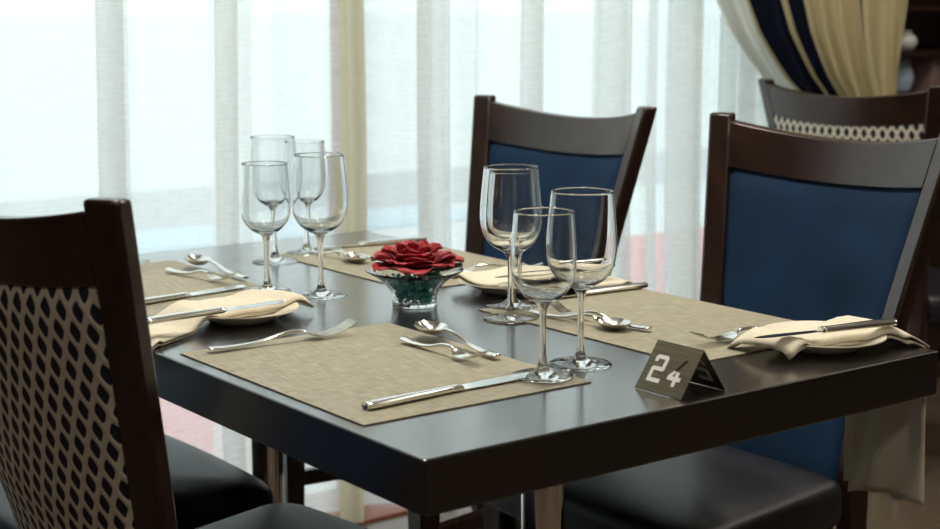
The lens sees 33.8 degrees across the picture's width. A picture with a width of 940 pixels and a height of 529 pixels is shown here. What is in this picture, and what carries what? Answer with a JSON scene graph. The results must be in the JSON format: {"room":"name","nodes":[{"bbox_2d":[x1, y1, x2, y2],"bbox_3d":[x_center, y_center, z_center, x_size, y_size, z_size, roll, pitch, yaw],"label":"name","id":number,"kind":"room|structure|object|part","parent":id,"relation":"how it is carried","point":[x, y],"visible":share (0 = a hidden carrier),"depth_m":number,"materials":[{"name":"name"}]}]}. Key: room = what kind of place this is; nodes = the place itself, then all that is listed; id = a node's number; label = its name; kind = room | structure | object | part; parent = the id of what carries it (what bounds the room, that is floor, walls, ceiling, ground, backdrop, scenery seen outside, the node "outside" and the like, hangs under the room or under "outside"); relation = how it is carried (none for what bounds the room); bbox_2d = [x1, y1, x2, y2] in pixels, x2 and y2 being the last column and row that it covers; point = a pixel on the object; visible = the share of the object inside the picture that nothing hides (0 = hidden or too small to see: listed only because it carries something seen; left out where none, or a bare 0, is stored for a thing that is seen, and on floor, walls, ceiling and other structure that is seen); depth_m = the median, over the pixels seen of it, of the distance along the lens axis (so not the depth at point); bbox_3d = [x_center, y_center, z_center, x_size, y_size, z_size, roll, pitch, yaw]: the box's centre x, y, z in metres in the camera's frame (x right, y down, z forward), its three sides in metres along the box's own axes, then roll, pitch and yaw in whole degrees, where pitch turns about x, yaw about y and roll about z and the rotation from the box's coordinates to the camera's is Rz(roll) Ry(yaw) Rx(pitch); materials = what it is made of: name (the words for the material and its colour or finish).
{"room":"restaurant dining room","nodes":[
{"label":"restaurant dining room","id":0,"kind":"room"},
{"bbox_2d":[361,351,939,528],"bbox_3d":[1.380,0.932,1.879,8.600,0.100,5.920,-7,12,-36],"label":"floor","id":1,"kind":"structure","parent":0,"point":[884,511],"depth_m":3.70,"materials":[{"name":"tile"}]},
{"bbox_2d":[0,434,273,528],"bbox_3d":[-0.639,0.308,2.277,0.594,1.000,0.517,-7,12,-37],"label":"dining chair","id":2,"kind":"object","parent":1,"relation":"on","point":[207,489],"visible":0.26,"depth_m":2.25,"materials":[{"name":"black leather"}]},
{"bbox_2d":[0,197,367,528],"bbox_3d":[-0.321,0.375,1.878,0.594,1.000,0.517,-8,13,-41],"label":"dining chair","id":3,"kind":"object","parent":1,"relation":"on","point":[83,443],"visible":1,"depth_m":1.56,"materials":[{"name":"brown wood"}]},
{"bbox_3d":[-0.511,-0.033,1.633,0.074,0.090,0.437,-8,13,-41],"label":"rail","id":4,"kind":"part","parent":3,"relation":"part of","materials":[{"name":"brown wood"}]},
{"bbox_3d":[-0.473,0.224,1.710,0.139,0.472,0.427,-8,13,-41],"label":"panel","id":5,"kind":"part","parent":3,"relation":"part of","materials":[{"name":"fabric"}]},
{"bbox_3d":[-0.345,0.419,1.613,0.076,1.000,0.167,2,10,12],"label":"post","id":6,"kind":"part","parent":3,"relation":"part of","materials":[{"name":"brown wood"}]},
{"bbox_3d":[-0.248,0.410,1.947,0.397,0.083,0.460,-8,13,-41],"label":"seat","id":7,"kind":"part","parent":3,"relation":"part of","materials":[{"name":"black leather"}]},
{"bbox_2d":[283,94,656,528],"bbox_3d":[-0.016,0.202,2.910,0.594,1.000,0.517,-7,12,-38],"label":"dining chair","id":8,"kind":"object","parent":1,"relation":"on","point":[567,150],"visible":0.21,"depth_m":2.98,"materials":[{"name":"brown wood"}]},
{"bbox_3d":[-0.342,0.490,2.968,0.044,0.412,0.044,-7,12,-38],"label":"leg","id":9,"kind":"part","parent":8,"relation":"part of","materials":[{"name":"brown wood"}]},
{"bbox_3d":[-0.078,0.545,2.640,0.044,0.412,0.044,-7,12,-38],"label":"leg","id":10,"kind":"part","parent":8,"relation":"part of","materials":[{"name":"brown wood"}]},
{"bbox_3d":[0.028,0.158,3.169,0.076,1.000,0.167,3,10,15],"label":"post","id":11,"kind":"part","parent":8,"relation":"part of","materials":[{"name":"brown wood"}]},
{"bbox_3d":[0.188,-0.261,2.993,0.074,0.090,0.437,-7,12,-38],"label":"rail","id":12,"kind":"part","parent":8,"relation":"part of","materials":[{"name":"brown wood"}]},
{"bbox_3d":[0.253,0.205,2.890,0.167,1.000,0.076,0,10,-2],"label":"post","id":13,"kind":"part","parent":8,"relation":"part of","materials":[{"name":"brown wood"}]},
{"bbox_2d":[139,231,937,528],"bbox_3d":[-0.123,0.430,2.301,0.797,0.750,1.324,-7,12,-36],"label":"dining table","id":14,"kind":"object","parent":1,"relation":"on","point":[530,446],"visible":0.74,"depth_m":1.77,"materials":[{"name":"brown wood"}]},
{"bbox_2d":[141,260,261,316],"bbox_3d":[-0.505,0.037,2.377,0.315,0.001,0.428,-7,12,-36],"label":"placemat","id":15,"kind":"object","parent":14,"relation":"on","point":[157,281],"visible":0.25,"depth_m":2.41,"materials":[{"name":"fabric"}]},
{"bbox_2d":[140,258,150,265],"bbox_3d":[-0.611,0.009,2.468,0.208,0.018,0.025,-7,12,-35],"label":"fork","id":16,"kind":"object","parent":15,"relation":"on","point":[144,261],"visible":0.06,"depth_m":2.52,"materials":[{"name":"silver metal"}]},
{"bbox_2d":[145,285,245,303],"bbox_3d":[-0.426,0.046,2.291,0.020,0.010,0.242,9,13,43],"label":"knife","id":17,"kind":"object","parent":15,"relation":"on","point":[149,300],"visible":0.78,"depth_m":2.29,"materials":[{"name":"silver metal"}]},
{"bbox_3d":[-0.465,0.052,2.253,0.019,0.010,0.132,9,13,42],"label":"handle","id":18,"kind":"part","parent":17,"relation":"part of","materials":[{"name":"silver metal"}]},
{"bbox_3d":[-0.381,0.039,2.337,0.020,0.002,0.112,9,13,42],"label":"blade","id":19,"kind":"part","parent":17,"relation":"part of","materials":[{"name":"silver metal"}]},
{"bbox_2d":[165,268,236,280],"bbox_3d":[-0.430,0.012,2.453,0.170,0.018,0.020,9,13,43],"label":"fork","id":20,"kind":"object","parent":15,"relation":"on","point":[211,276],"visible":1,"depth_m":2.44,"materials":[{"name":"silver metal"}]},
{"bbox_3d":[-0.452,0.011,2.473,0.112,0.013,0.013,9,13,42],"label":"handle","id":21,"kind":"part","parent":20,"relation":"part of","materials":[{"name":"silver metal"}]},
{"bbox_2d":[184,255,248,278],"bbox_3d":[-0.409,0.003,2.496,0.040,0.018,0.174,-8,13,-40],"label":"spoon","id":22,"kind":"object","parent":15,"relation":"on","point":[199,260],"visible":0.98,"depth_m":2.52,"materials":[{"name":"silver metal"}]},
{"bbox_2d":[184,255,210,265],"bbox_3d":[-0.447,-0.006,2.539,0.040,0.012,0.057,-8,15,-40],"label":"bowl","id":23,"kind":"object","parent":22,"relation":"on","point":[199,260],"depth_m":2.55,"materials":[{"name":"silver metal"}]},
{"bbox_3d":[-0.391,0.007,2.476,0.014,0.014,0.120,-8,15,-40],"label":"handle","id":24,"kind":"part","parent":22,"relation":"part of","materials":[{"name":"silver metal"}]},
{"bbox_2d":[239,161,291,291],"bbox_3d":[-0.307,-0.055,2.327,0.077,0.195,0.077,4,10,25],"label":"wine glass","id":25,"kind":"object","parent":15,"relation":"on","point":[265,194],"visible":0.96,"depth_m":2.29,"materials":[{"name":"glass"}]},
{"bbox_2d":[239,161,290,234],"bbox_3d":[-0.307,-0.099,2.320,0.077,0.107,0.077,4,10,22],"label":"bowl","id":26,"kind":"object","parent":25,"relation":"on","point":[265,194],"depth_m":2.29,"materials":[{"name":"clear glass"}]},
{"bbox_3d":[-0.307,-0.010,2.335,0.019,0.072,0.019,4,10,22],"label":"stem","id":27,"kind":"part","parent":25,"relation":"part of","materials":[{"name":"clear glass"}]},
{"bbox_2d":[199,297,299,325],"bbox_3d":[-0.316,0.067,2.141,0.160,0.019,0.160,-7,12,-36],"label":"bread plate","id":28,"kind":"object","parent":14,"relation":"on","point":[252,320],"visible":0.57,"depth_m":2.09,"materials":[{"name":"beige ceramic"}]},
{"bbox_2d":[149,289,313,349],"bbox_3d":[-0.347,0.081,2.107,0.326,0.054,0.160,-9,13,-42],"label":"napkin","id":29,"kind":"object","parent":28,"relation":"on","point":[161,334],"visible":0.56,"depth_m":2.12,"materials":[{"name":"fabric"}]},
{"bbox_2d":[148,300,284,324],"bbox_3d":[-0.333,0.060,2.038,0.216,0.010,0.018,-9,13,-42],"label":"knife","id":30,"kind":"object","parent":29,"relation":"on","point":[218,310],"visible":0.88,"depth_m":2.02,"materials":[{"name":"silver metal"}]},
{"bbox_3d":[-0.369,0.066,2.006,0.118,0.010,0.017,-9,13,-42],"label":"handle","id":31,"kind":"part","parent":30,"relation":"part of","materials":[{"name":"silver metal"}]},
{"bbox_3d":[-0.289,0.055,2.076,0.100,0.002,0.016,-9,13,-42],"label":"blade","id":32,"kind":"part","parent":30,"relation":"part of","materials":[{"name":"silver metal"}]},
{"bbox_2d":[248,135,296,264],"bbox_3d":[-0.332,-0.110,2.615,0.085,0.212,0.085,-1,10,-5],"label":"wine glass","id":33,"kind":"object","parent":14,"relation":"on","point":[282,148],"visible":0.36,"depth_m":2.58,"materials":[{"name":"glass"}]},
{"bbox_2d":[248,135,296,191],"bbox_3d":[-0.332,-0.157,2.607,0.085,0.118,0.085,-8,12,-40],"label":"bowl","id":34,"kind":"object","parent":33,"relation":"on","point":[282,148],"depth_m":2.57,"materials":[{"name":"clear glass"}]},
{"bbox_3d":[-0.332,-0.060,2.623,0.019,0.078,0.019,-8,12,-40],"label":"stem","id":35,"kind":"part","parent":33,"relation":"part of","materials":[{"name":"clear glass"}]},
{"bbox_2d":[291,152,347,299],"bbox_3d":[-0.224,-0.058,2.303,0.085,0.212,0.085,6,11,32],"label":"wine glass","id":36,"kind":"object","parent":14,"relation":"on","point":[319,188],"visible":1,"depth_m":2.27,"materials":[{"name":"glass"}]},
{"bbox_2d":[291,152,347,234],"bbox_3d":[-0.224,-0.104,2.296,0.085,0.118,0.085,6,11,32],"label":"bowl","id":37,"kind":"object","parent":36,"relation":"on","point":[319,188],"depth_m":2.26,"materials":[{"name":"clear glass"}]},
{"bbox_3d":[-0.224,-0.008,2.312,0.019,0.078,0.019,6,11,32],"label":"stem","id":38,"kind":"part","parent":36,"relation":"part of","materials":[{"name":"clear glass"}]},
{"bbox_2d":[180,323,590,425],"bbox_3d":[-0.111,0.124,1.858,0.313,0.001,0.419,-7,12,-36],"label":"placemat","id":39,"kind":"object","parent":14,"relation":"on","point":[334,374],"visible":0.93,"depth_m":1.83,"materials":[{"name":"fabric"}]},
{"bbox_2d":[207,318,356,350],"bbox_3d":[-0.240,0.090,1.984,0.208,0.018,0.025,-6,11,-34],"label":"fork","id":40,"kind":"object","parent":39,"relation":"on","point":[344,325],"visible":1,"depth_m":1.99,"materials":[{"name":"silver metal"}]},
{"bbox_3d":[-0.270,0.096,1.965,0.137,0.013,0.015,-6,11,-33],"label":"handle","id":41,"kind":"part","parent":40,"relation":"part of","materials":[{"name":"silver metal"}]},
{"bbox_2d":[400,336,488,359],"bbox_3d":[-0.035,0.101,1.921,0.020,0.018,0.170,-7,12,-37],"label":"fork","id":42,"kind":"object","parent":39,"relation":"on","point":[459,354],"visible":1,"depth_m":1.90,"materials":[{"name":"silver metal"}]},
{"bbox_3d":[-0.053,0.099,1.945,0.013,0.013,0.112,-7,12,-37],"label":"handle","id":43,"kind":"part","parent":42,"relation":"part of","materials":[{"name":"silver metal"}]},
{"bbox_2d":[361,372,528,409],"bbox_3d":[-0.018,0.139,1.733,0.242,0.010,0.020,-8,12,-38],"label":"knife","id":44,"kind":"object","parent":39,"relation":"on","point":[387,401],"visible":1,"depth_m":1.71,"materials":[{"name":"silver metal"}]},
{"bbox_3d":[-0.061,0.145,1.700,0.132,0.010,0.019,-8,12,-39],"label":"handle","id":45,"kind":"part","parent":44,"relation":"part of","materials":[{"name":"silver metal"}]},
{"bbox_3d":[0.032,0.133,1.774,0.112,0.002,0.020,-8,12,-39],"label":"blade","id":46,"kind":"part","parent":44,"relation":"part of","materials":[{"name":"silver metal"}]},
{"bbox_2d":[414,320,500,357],"bbox_3d":[-0.016,0.093,1.958,0.040,0.018,0.174,-7,12,-35],"label":"spoon","id":47,"kind":"object","parent":39,"relation":"on","point":[427,327],"visible":0.98,"depth_m":1.99,"materials":[{"name":"silver metal"}]},
{"bbox_2d":[414,320,448,334],"bbox_3d":[-0.050,0.084,2.005,0.040,0.012,0.057,-7,14,-35],"label":"bowl","id":48,"kind":"object","parent":47,"relation":"on","point":[427,327],"depth_m":2.02,"materials":[{"name":"silver metal"}]},
{"bbox_3d":[-0.001,0.097,1.937,0.014,0.014,0.120,-7,14,-35],"label":"handle","id":49,"kind":"part","parent":47,"relation":"part of","materials":[{"name":"silver metal"}]},
{"bbox_2d":[510,207,576,382],"bbox_3d":[0.085,0.034,1.793,0.077,0.195,0.077,6,12,34],"label":"wine glass","id":50,"kind":"object","parent":39,"relation":"on","point":[543,256],"visible":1,"depth_m":1.76,"materials":[{"name":"glass"}]},
{"bbox_3d":[0.085,0.080,1.800,0.019,0.072,0.019,6,11,34],"label":"stem","id":51,"kind":"part","parent":50,"relation":"part of","materials":[{"name":"clear glass"}]},
{"bbox_2d":[510,207,576,303],"bbox_3d":[0.085,-0.009,1.786,0.077,0.107,0.077,6,11,34],"label":"bowl","id":52,"kind":"object","parent":50,"relation":"on","point":[543,256],"depth_m":1.75,"materials":[{"name":"clear glass"}]},
{"bbox_2d":[279,242,507,287],"bbox_3d":[-0.101,-0.003,2.610,0.285,0.001,0.430,-7,12,-36],"label":"placemat","id":53,"kind":"object","parent":14,"relation":"on","point":[334,262],"visible":0.21,"depth_m":2.62,"materials":[{"name":"fabric"}]},
{"bbox_2d":[286,139,327,254],"bbox_3d":[-0.287,-0.118,2.701,0.077,0.195,0.077,4,10,24],"label":"wine glass","id":54,"kind":"object","parent":53,"relation":"on","point":[306,145],"visible":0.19,"depth_m":2.69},
{"bbox_3d":[-0.287,-0.073,2.709,0.019,0.072,0.019,4,10,24],"label":"stem","id":55,"kind":"part","parent":54,"relation":"part of","materials":[{"name":"clear glass"}]},
{"bbox_2d":[295,139,325,152],"bbox_3d":[-0.287,-0.161,2.694,0.077,0.107,0.077,4,10,24],"label":"bowl","id":56,"kind":"object","parent":54,"relation":"on","point":[306,145],"depth_m":2.66,"materials":[{"name":"clear glass"}]},
{"bbox_2d":[306,250,368,262],"bbox_3d":[-0.232,-0.018,2.651,0.040,0.015,0.174,-8,13,-41],"label":"spoon","id":57,"kind":"object","parent":53,"relation":"on","point":[359,259],"visible":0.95,"depth_m":2.62,"materials":[{"name":"silver metal"}]},
{"bbox_3d":[-0.250,-0.022,2.671,0.014,0.014,0.120,-8,13,-41],"label":"handle","id":58,"kind":"part","parent":57,"relation":"part of","materials":[{"name":"silver metal"}]},
{"bbox_2d":[342,253,368,262],"bbox_3d":[-0.193,-0.010,2.609,0.040,0.012,0.057,-8,13,-41],"label":"bowl","id":59,"kind":"object","parent":57,"relation":"on","point":[359,259],"depth_m":2.60,"materials":[{"name":"silver metal"}]},
{"bbox_2d":[331,246,380,261],"bbox_3d":[-0.172,-0.013,2.598,0.020,0.018,0.170,-9,13,-44],"label":"fork","id":60,"kind":"object","parent":53,"relation":"on","point":[341,249],"visible":0.59,"depth_m":2.62,"materials":[{"name":"silver metal"}]},
{"bbox_3d":[-0.152,-0.007,2.577,0.013,0.013,0.112,-9,13,-44],"label":"handle","id":61,"kind":"part","parent":60,"relation":"part of","materials":[{"name":"silver metal"}]},
{"bbox_2d":[312,236,426,248],"bbox_3d":[-0.190,-0.038,2.791,0.242,0.010,0.020,-5,11,-27],"label":"knife","id":62,"kind":"object","parent":53,"relation":"on","point":[416,239],"visible":0.8,"depth_m":2.80,"materials":[{"name":"silver metal"}]},
{"bbox_3d":[-0.248,-0.032,2.762,0.112,0.002,0.020,-5,11,-28],"label":"blade","id":63,"kind":"part","parent":62,"relation":"part of","materials":[{"name":"silver metal"}]},
{"bbox_3d":[-0.141,-0.042,2.816,0.132,0.010,0.019,-5,11,-28],"label":"handle","id":64,"kind":"part","parent":62,"relation":"part of","materials":[{"name":"silver metal"}]},
{"bbox_2d":[463,263,507,270],"bbox_3d":[0.033,0.002,2.512,0.208,0.018,0.025,-6,11,-33],"label":"fork","id":65,"kind":"object","parent":53,"relation":"on","point":[472,268],"visible":0.46,"depth_m":2.50,"materials":[{"name":"silver metal"}]},
{"bbox_3d":[0.063,0.001,2.532,0.137,0.013,0.015,-6,11,-33],"label":"handle","id":66,"kind":"part","parent":65,"relation":"part of","materials":[{"name":"silver metal"}]},
{"bbox_2d":[365,266,463,308],"bbox_3d":[-0.081,0.033,2.245,0.142,0.053,0.142,6,11,30],"label":"glass bowl","id":67,"kind":"object","parent":14,"relation":"on","point":[416,292],"visible":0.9,"depth_m":2.21,"materials":[{"name":"glass"}]},
{"bbox_2d":[386,273,443,276],"bbox_3d":[-0.082,0.035,2.245,0.086,0.040,0.084,-7,12,-36],"label":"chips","id":68,"kind":"object","parent":67,"relation":"in","point":[392,274],"visible":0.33,"depth_m":2.26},
{"bbox_2d":[370,239,463,275],"bbox_3d":[-0.082,-0.011,2.238,0.140,0.051,0.137,6,11,33],"label":"rose","id":69,"kind":"object","parent":67,"relation":"in","point":[422,258],"visible":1,"depth_m":2.21,"materials":[{"name":"red plant"}]},
{"bbox_2d":[458,277,522,295],"bbox_3d":[0.061,0.031,2.359,0.160,0.019,0.160,-7,12,-36],"label":"bread plate","id":70,"kind":"object","parent":14,"relation":"on","point":[489,290],"visible":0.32,"depth_m":2.31,"materials":[{"name":"beige ceramic"}]},
{"bbox_2d":[451,266,633,292],"bbox_3d":[0.117,0.037,2.397,0.255,0.063,0.171,-7,12,-36],"label":"napkin","id":71,"kind":"object","parent":70,"relation":"on","point":[486,278],"visible":0.34,"depth_m":2.37,"materials":[{"name":"fabric"}]},
{"bbox_2d":[480,164,540,323],"bbox_3d":[0.056,-0.029,2.132,0.085,0.212,0.085,6,11,33],"label":"wine glass","id":72,"kind":"object","parent":14,"relation":"on","point":[506,188],"visible":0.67,"depth_m":2.09,"materials":[{"name":"glass"}]},
{"bbox_3d":[0.056,0.021,2.140,0.019,0.078,0.019,3,10,16],"label":"stem","id":73,"kind":"part","parent":72,"relation":"part of","materials":[{"name":"clear glass"}]},
{"bbox_2d":[480,164,540,252],"bbox_3d":[0.056,-0.076,2.124,0.085,0.118,0.085,3,10,16],"label":"bowl","id":74,"kind":"object","parent":72,"relation":"on","point":[506,188],"depth_m":2.09,"materials":[{"name":"clear glass"}]},
{"bbox_2d":[548,187,616,371],"bbox_3d":[0.134,0.017,1.857,0.085,0.212,0.085,9,13,44],"label":"wine glass","id":75,"kind":"object","parent":14,"relation":"on","point":[593,207],"visible":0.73,"depth_m":1.82,"materials":[{"name":"glass"}]},
{"bbox_3d":[0.134,0.067,1.866,0.019,0.078,0.019,9,13,44],"label":"stem","id":76,"kind":"part","parent":75,"relation":"part of","materials":[{"name":"clear glass"}]},
{"bbox_2d":[549,187,616,289],"bbox_3d":[0.134,-0.030,1.850,0.085,0.118,0.085,9,13,44],"label":"bowl","id":77,"kind":"object","parent":75,"relation":"on","point":[593,207],"depth_m":1.81,"materials":[{"name":"clear glass"}]},
{"bbox_2d":[479,289,793,360],"bbox_3d":[0.260,0.078,2.130,0.300,0.001,0.424,-7,12,-36],"label":"placemat","id":78,"kind":"object","parent":14,"relation":"on","point":[671,317],"visible":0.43,"depth_m":2.12,"materials":[{"name":"fabric"}]},
{"bbox_2d":[487,283,536,309],"bbox_3d":[0.061,-0.037,2.219,0.077,0.195,0.077,-8,13,-40],"label":"wine glass","id":79,"kind":"object","parent":78,"relation":"on","point":[498,304],"visible":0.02,"depth_m":2.22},
{"bbox_2d":[529,309,631,329],"bbox_3d":[0.148,0.072,2.110,0.174,0.015,0.040,9,13,43],"label":"spoon","id":80,"kind":"object","parent":78,"relation":"on","point":[612,323],"visible":0.91,"depth_m":2.09,"materials":[{"name":"silver metal"}]},
{"bbox_3d":[0.129,0.069,2.128,0.120,0.014,0.014,9,13,43],"label":"handle","id":81,"kind":"part","parent":80,"relation":"part of","materials":[{"name":"silver metal"}]},
{"bbox_2d":[594,317,631,329],"bbox_3d":[0.190,0.080,2.071,0.057,0.012,0.040,9,13,43],"label":"bowl","id":82,"kind":"object","parent":80,"relation":"on","point":[612,323],"depth_m":2.08,"materials":[{"name":"silver metal"}]},
{"bbox_2d":[521,282,647,301],"bbox_3d":[0.169,0.042,2.313,0.242,0.010,0.020,-6,11,-33],"label":"knife","id":83,"kind":"object","parent":78,"relation":"on","point":[637,285],"visible":0.69,"depth_m":2.34,"materials":[{"name":"silver metal"}]},
{"bbox_3d":[0.114,0.049,2.278,0.112,0.002,0.020,-6,11,-34],"label":"blade","id":84,"kind":"part","parent":83,"relation":"part of","materials":[{"name":"silver metal"}]},
{"bbox_3d":[0.215,0.037,2.342,0.132,0.010,0.019,-6,11,-34],"label":"handle","id":85,"kind":"part","parent":83,"relation":"part of","materials":[{"name":"silver metal"}]},
{"bbox_2d":[551,300,652,329],"bbox_3d":[0.178,0.070,2.108,0.170,0.018,0.020,9,13,43],"label":"fork","id":86,"kind":"object","parent":78,"relation":"on","point":[562,309],"visible":0.66,"depth_m":2.12,"materials":[{"name":"silver metal"}]},
{"bbox_3d":[0.200,0.075,2.089,0.112,0.013,0.013,9,13,43],"label":"handle","id":87,"kind":"part","parent":86,"relation":"part of","materials":[{"name":"silver metal"}]},
{"bbox_2d":[689,326,755,341],"bbox_3d":[0.371,0.084,2.020,0.208,0.018,0.025,-6,11,-34],"label":"fork","id":88,"kind":"object","parent":78,"relation":"on","point":[728,336],"visible":0.65,"depth_m":1.99,"materials":[{"name":"silver metal"}]},
{"bbox_3d":[0.400,0.083,2.040,0.137,0.013,0.015,-6,11,-34],"label":"handle","id":89,"kind":"part","parent":88,"relation":"part of","materials":[{"name":"silver metal"}]},
{"bbox_2d":[635,339,724,399],"bbox_3d":[0.238,0.116,1.750,0.072,0.052,0.073,-7,12,-37],"label":"number sign","id":90,"kind":"object","parent":14,"relation":"on","point":[670,367],"visible":1,"depth_m":1.74,"materials":[{"name":"black metal"}]},
{"bbox_2d":[763,321,886,354],"bbox_3d":[0.448,0.097,1.967,0.160,0.019,0.160,-7,12,-36],"label":"bread plate","id":91,"kind":"object","parent":14,"relation":"on","point":[819,350],"visible":0.41,"depth_m":1.93,"materials":[{"name":"beige ceramic"}]},
{"bbox_2d":[727,315,929,505],"bbox_3d":[0.461,0.202,1.982,0.231,0.252,0.150,-7,12,-36],"label":"napkin","id":92,"kind":"object","parent":91,"relation":"on","point":[884,448],"visible":0.69,"depth_m":2.02,"materials":[{"name":"fabric"}]},
{"bbox_2d":[755,318,897,337],"bbox_3d":[0.442,0.080,1.920,0.216,0.010,0.018,-5,11,-26],"label":"knife","id":93,"kind":"object","parent":92,"relation":"on","point":[884,322],"visible":1,"depth_m":1.93,"materials":[{"name":"silver metal"}]},
{"bbox_3d":[0.390,0.085,1.896,0.100,0.002,0.016,-5,11,-26],"label":"blade","id":94,"kind":"part","parent":93,"relation":"part of","materials":[{"name":"silver metal"}]},
{"bbox_3d":[0.487,0.077,1.941,0.118,0.010,0.017,-5,11,-26],"label":"handle","id":95,"kind":"part","parent":93,"relation":"part of","materials":[{"name":"silver metal"}]},
{"bbox_2d":[483,112,939,528],"bbox_3d":[0.376,0.288,2.392,0.594,1.000,0.516,-7,12,-36],"label":"dining chair","id":96,"kind":"object","parent":1,"relation":"on","point":[798,226],"visible":0.6,"depth_m":2.40,"materials":[{"name":"fabric"}]},
{"bbox_3d":[0.051,0.576,2.458,0.044,0.412,0.044,-7,12,-36],"label":"leg","id":97,"kind":"part","parent":96,"relation":"part of","materials":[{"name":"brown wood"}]},
{"bbox_3d":[0.300,0.344,2.341,0.397,0.083,0.460,-7,12,-36],"label":"seat","id":98,"kind":"part","parent":96,"relation":"part of","materials":[{"name":"black leather"}]},
{"bbox_3d":[0.317,0.416,2.366,0.359,0.067,0.433,-7,12,-36],"label":"seat frame","id":99,"kind":"part","parent":96,"relation":"part of","materials":[{"name":"brown wood"}]},
{"bbox_3d":[0.427,0.245,2.650,0.076,1.000,0.167,3,10,17],"label":"post","id":100,"kind":"part","parent":96,"relation":"part of","materials":[{"name":"brown wood"}]},
{"bbox_3d":[0.584,-0.173,2.470,0.074,0.090,0.437,-7,12,-36],"label":"rail","id":101,"kind":"part","parent":96,"relation":"part of","materials":[{"name":"brown wood"}]},
{"bbox_3d":[0.644,0.293,2.365,0.167,1.000,0.076,0,10,-1],"label":"post","id":102,"kind":"part","parent":96,"relation":"part of","materials":[{"name":"brown wood"}]},
{"bbox_2d":[758,78,939,498],"bbox_3d":[1.076,0.028,3.944,0.594,1.000,0.517,-9,13,-44],"label":"dining chair","id":103,"kind":"object","parent":1,"relation":"on","point":[914,116],"visible":0.23,"depth_m":3.69,"materials":[{"name":"brown wood"}]},
{"bbox_3d":[0.807,0.030,3.934,0.167,1.000,0.076,-1,10,-9],"label":"post","id":104,"kind":"part","parent":103,"relation":"part of","materials":[{"name":"brown wood"}]},
{"bbox_3d":[0.892,-0.378,3.693,0.074,0.090,0.437,-9,13,-44],"label":"rail","id":105,"kind":"part","parent":103,"relation":"part of","materials":[{"name":"brown wood"}]},
{"bbox_3d":[0.928,-0.121,3.772,0.139,0.472,0.427,-9,13,-44],"label":"panel","id":106,"kind":"part","parent":103,"relation":"part of","materials":[{"name":"fabric"}]},
{"bbox_3d":[1.062,0.072,3.682,0.076,1.000,0.167,2,10,9],"label":"post","id":107,"kind":"part","parent":103,"relation":"part of","materials":[{"name":"brown wood"}]},
{"bbox_3d":[1.128,0.139,4.018,0.359,0.067,0.433,-9,13,-44],"label":"seat frame","id":108,"kind":"part","parent":103,"relation":"part of","materials":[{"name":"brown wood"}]},
{"bbox_3d":[1.143,0.063,4.020,0.397,0.083,0.460,-9,13,-44],"label":"seat","id":109,"kind":"part","parent":103,"relation":"part of","materials":[{"name":"black leather"}]},
{"bbox_2d":[896,0,939,350],"bbox_3d":[1.653,-0.445,5.330,1.300,1.475,0.400,-7,12,-36],"label":"shelf","id":110,"kind":"object","parent":1,"relation":"on","point":[922,16],"visible":0.02,"depth_m":5.39,"materials":[{"name":"brown wood"}]},
{"bbox_2d":[896,58,913,92],"bbox_3d":[1.374,-0.604,4.946,0.088,0.109,0.088,-7,12,-36],"label":"vase","id":111,"kind":"object","parent":110,"relation":"on","point":[905,76],"visible":0.62,"depth_m":4.91,"materials":[{"name":"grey ceramic"}]},
{"bbox_2d":[901,30,916,49],"bbox_3d":[1.390,-0.717,4.939,0.076,0.062,0.076,-7,12,-36],"label":"jug","id":112,"kind":"object","parent":110,"relation":"on","point":[909,41],"visible":0.74,"depth_m":4.91,"materials":[{"name":"white ceramic"}]},
{"bbox_2d":[902,57,939,90],"bbox_3d":[1.449,-0.623,5.044,0.160,0.110,0.060,9,13,42],"label":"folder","id":113,"kind":"object","parent":110,"relation":"on","point":[926,70],"visible":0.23,"depth_m":4.99,"materials":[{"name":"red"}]},
{"bbox_3d":[1.545,-0.456,5.474,1.240,1.450,0.020,-7,12,-36],"label":"panel","id":114,"kind":"part","parent":110,"relation":"part of","materials":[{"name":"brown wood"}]},
{"bbox_3d":[1.518,-0.123,5.041,0.618,0.835,0.020,-7,12,-36],"label":"cabinet door","id":115,"kind":"part","parent":110,"relation":"part of","materials":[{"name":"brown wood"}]},
{"bbox_3d":[-0.278,-0.838,3.819,8.600,2.750,0.600,-7,12,-36],"label":"wall window","id":116,"kind":"structure","parent":0,"visible":0},
{"bbox_2d":[0,0,252,473],"bbox_3d":[-1.033,-0.517,2.774,1.509,2.438,0.107,-7,12,-36],"label":"sheer curtain","id":117,"kind":"object","parent":116,"relation":"hanging from","point":[147,103],"visible":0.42,"depth_m":3.12,"materials":[{"name":"fabric"}]},
{"bbox_2d":[252,0,341,512],"bbox_3d":[-0.425,-0.609,3.326,0.359,2.438,0.034,-7,12,-36],"label":"sheer curtain","id":118,"kind":"object","parent":116,"relation":"hanging from","point":[296,75],"visible":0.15,"depth_m":3.39,"materials":[{"name":"fabric"}]},
{"bbox_2d":[338,0,366,522],"bbox_3d":[-0.266,-0.610,3.332,0.086,2.438,0.016,-7,12,-36],"label":"curtain","id":119,"kind":"object","parent":116,"relation":"hanging from","point":[351,26],"visible":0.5,"depth_m":3.39,"materials":[{"name":"fabric"}]},
{"bbox_2d":[327,503,407,524],"bbox_3d":[-0.207,-0.615,3.549,3.450,2.600,0.250,-7,12,-36],"label":"window","id":120,"kind":"structure","parent":116,"relation":"attached to","point":[374,512],"depth_m":3.63,"materials":[{"name":"glass"}]},
{"bbox_2d":[364,0,767,504],"bbox_3d":[0.379,-0.698,3.854,1.559,2.438,0.119,-7,12,-36],"label":"sheer curtain","id":121,"kind":"object","parent":116,"relation":"hanging from","point":[427,61],"visible":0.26,"depth_m":3.79,"materials":[{"name":"fabric"}]},
{"bbox_2d":[716,0,907,96],"bbox_3d":[0.803,-0.731,4.027,1.163,2.430,0.180,-7,12,-36],"label":"drape","id":122,"kind":"object","parent":116,"relation":"hanging from","point":[822,47],"visible":0.22,"depth_m":4.13,"materials":[{"name":"fabric"}]}
]}

